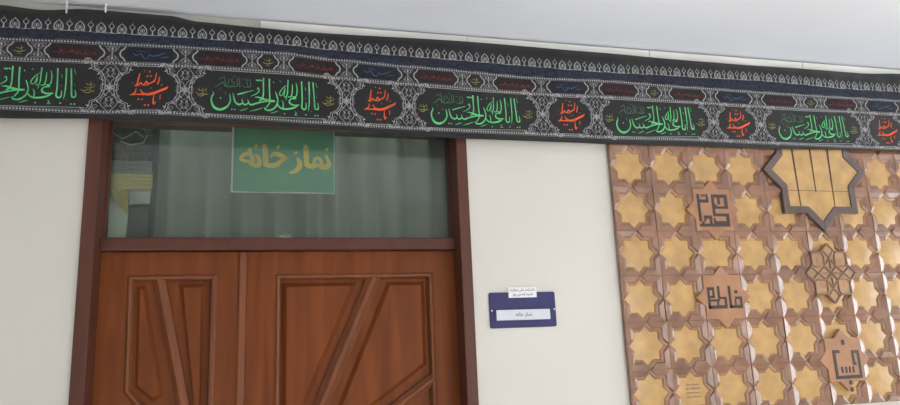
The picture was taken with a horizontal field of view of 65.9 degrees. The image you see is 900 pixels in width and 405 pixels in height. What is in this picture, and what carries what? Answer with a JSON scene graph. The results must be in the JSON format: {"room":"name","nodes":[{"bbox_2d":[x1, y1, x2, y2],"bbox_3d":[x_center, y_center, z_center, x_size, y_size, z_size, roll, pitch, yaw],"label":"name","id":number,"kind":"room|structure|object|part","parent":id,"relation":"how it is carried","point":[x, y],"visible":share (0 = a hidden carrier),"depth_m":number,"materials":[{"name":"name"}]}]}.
{"room":"prayer room corridor","nodes":[
{"label":"prayer room corridor","id":0,"kind":"room"},
{"bbox_2d":[127,164,157,236],"bbox_3d":[-0.976,0.982,3.811,3.900,2.985,2.200,1,-13,-15],"label":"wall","id":1,"kind":"structure","parent":0,"point":[154,170],"depth_m":4.80,"materials":[{"name":"paint"}]},
{"bbox_2d":[107,197,127,236],"bbox_3d":[-1.417,0.102,2.851,0.175,0.335,0.030,1,-13,-15],"label":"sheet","id":2,"kind":"object","parent":1,"relation":"attached to","point":[118,219],"visible":0.19,"depth_m":2.85,"materials":[{"name":"white fabric"}]},
{"bbox_2d":[110,173,152,213],"bbox_3d":[-1.359,-0.036,2.853,0.246,0.170,0.020,1,-13,-17],"label":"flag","id":3,"kind":"object","parent":2,"relation":"on","point":[120,183],"visible":0.61,"depth_m":2.86,"materials":[{"name":"yellow fabric"}]},
{"bbox_2d":[126,205,150,236],"bbox_3d":[-1.301,0.142,2.888,0.084,0.262,0.060,1,-13,-15],"label":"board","id":4,"kind":"object","parent":2,"relation":"attached to","point":[138,225],"visible":0.55,"depth_m":2.88,"materials":[{"name":"grey"}]},
{"bbox_2d":[130,191,150,204],"bbox_3d":[-1.294,-0.019,2.896,0.083,0.057,0.016,0,-12,-10],"label":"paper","id":5,"kind":"object","parent":4,"relation":"on","point":[136,197],"visible":1,"depth_m":2.90,"materials":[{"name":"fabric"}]},
{"bbox_2d":[111,128,153,173],"bbox_3d":[-1.381,-0.286,2.932,0.237,0.395,0.025,1,-13,-15],"label":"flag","id":6,"kind":"object","parent":1,"relation":"attached to","point":[134,147],"visible":0.41,"depth_m":2.93,"materials":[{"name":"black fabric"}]},
{"bbox_3d":[-0.798,-0.570,3.215,3.680,0.023,0.024,1,-13,-15],"label":"curtain rod","id":7,"kind":"object","parent":1,"relation":"attached to","visible":0},
{"bbox_2d":[155,130,447,237],"bbox_3d":[-0.245,0.487,3.122,2.050,2.100,0.094,1,-13,-15],"label":"curtain","id":8,"kind":"object","parent":7,"relation":"hanging from","point":[385,187],"visible":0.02,"depth_m":3.13,"materials":[{"name":"fabric"}]},
{"bbox_2d":[0,0,899,404],"bbox_3d":[0.340,0.739,2.944,9.200,2.985,0.200,1,-13,-15],"label":"wall","id":9,"kind":"structure","parent":0,"point":[541,217],"depth_m":2.87,"materials":[{"name":"paint"}]},
{"bbox_2d":[91,252,239,404],"bbox_3d":[-1.041,1.183,2.496,0.501,2.020,0.060,1,-13,-15],"label":"door","id":10,"kind":"structure","parent":9,"relation":"in","point":[167,327],"depth_m":2.63,"materials":[{"name":"brown wood"}]},
{"bbox_3d":[-1.029,1.220,2.476,0.324,1.928,0.030,1,-13,-15],"label":"moulding","id":11,"kind":"part","parent":10,"relation":"part of","materials":[{"name":"brown wood"}]},
{"bbox_2d":[114,122,372,132],"bbox_3d":[-0.668,-0.079,2.878,1.382,0.472,0.004,1,-13,-15],"label":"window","id":12,"kind":"structure","parent":9,"relation":"in","point":[114,122],"depth_m":2.88,"materials":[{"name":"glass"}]},
{"bbox_2d":[231,127,334,193],"bbox_3d":[-0.694,-0.185,2.901,0.418,0.300,0.003,1,-13,-15],"label":"paper sign","id":13,"kind":"object","parent":12,"relation":"attached to","point":[263,160],"visible":0.98,"depth_m":2.90,"materials":[{"name":"green paper"}]},
{"bbox_2d":[68,119,478,404],"bbox_3d":[-0.621,0.911,2.638,1.479,2.600,0.202,1,-13,-15],"label":"trim","id":14,"kind":"structure","parent":9,"relation":"attached to","point":[94,240],"depth_m":2.75,"materials":[{"name":"brown wood"}]},
{"bbox_2d":[279,233,290,237],"bbox_3d":[-0.680,0.143,2.862,0.049,0.034,0.025,1,-13,-15],"label":"crumpled paper","id":15,"kind":"object","parent":14,"relation":"on","point":[285,235],"visible":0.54,"depth_m":2.86,"materials":[{"name":"white paper"}]},
{"bbox_2d":[236,251,459,404],"bbox_3d":[-0.372,1.194,2.668,0.880,2.023,0.066,1,-13,-15],"label":"door","id":16,"kind":"structure","parent":9,"relation":"in","point":[346,327],"depth_m":2.80,"materials":[{"name":"brown wood"}]},
{"bbox_3d":[-0.347,1.230,2.655,0.646,1.924,0.030,1,-13,-15],"label":"moulding","id":17,"kind":"part","parent":16,"relation":"part of","materials":[{"name":"brown wood"}]},
{"bbox_2d":[260,21,466,41],"bbox_3d":[-0.355,-0.723,2.973,0.884,0.038,0.024,1,-13,-15],"label":"cable trunking","id":18,"kind":"object","parent":9,"relation":"attached to","point":[263,24],"visible":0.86,"depth_m":2.94,"materials":[{"name":"white plastic"}]},
{"bbox_2d":[0,5,899,150],"bbox_3d":[0.447,-0.490,3.097,5.244,0.464,0.015,1,-13,-15],"label":"printed banner","id":19,"kind":"object","parent":9,"relation":"attached to","point":[76,63],"visible":1,"depth_m":2.94,"materials":[{"name":"black fabric"}]},
{"bbox_2d":[488,287,556,328],"bbox_3d":[0.304,0.436,2.892,0.292,0.167,0.010,1,-13,-15],"label":"name plate","id":20,"kind":"object","parent":9,"relation":"attached to","point":[519,307],"visible":1,"depth_m":2.89,"materials":[{"name":"blue plastic"}]},
{"bbox_2d":[467,37,648,56],"bbox_3d":[0.510,-0.711,3.200,0.900,0.038,0.024,1,-13,-15],"label":"cable trunking","id":21,"kind":"object","parent":9,"relation":"attached to","point":[645,53],"visible":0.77,"depth_m":3.19,"materials":[{"name":"white plastic"}]},
{"bbox_2d":[649,51,801,68],"bbox_3d":[1.367,-0.698,3.424,0.868,0.038,0.024,1,-13,-15],"label":"cable trunking","id":22,"kind":"object","parent":9,"relation":"attached to","point":[655,54],"visible":0.86,"depth_m":3.41,"materials":[{"name":"white plastic"}]},
{"bbox_2d":[606,144,899,404],"bbox_3d":[1.800,0.239,3.319,2.200,1.400,0.034,1,-13,-15],"label":"tile panel","id":23,"kind":"object","parent":9,"relation":"attached to","point":[747,276],"visible":0.93,"depth_m":3.19,"materials":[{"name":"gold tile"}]},
{"bbox_2d":[802,62,899,73],"bbox_3d":[2.233,-0.686,3.650,0.918,0.038,0.024,1,-13,-15],"label":"cable trunking","id":24,"kind":"object","parent":9,"relation":"attached to","point":[839,68],"visible":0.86,"depth_m":3.59,"materials":[{"name":"white plastic"}]},
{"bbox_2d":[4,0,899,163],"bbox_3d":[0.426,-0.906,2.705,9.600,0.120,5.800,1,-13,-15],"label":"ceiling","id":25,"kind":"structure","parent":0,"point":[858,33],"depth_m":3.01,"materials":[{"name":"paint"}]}
]}

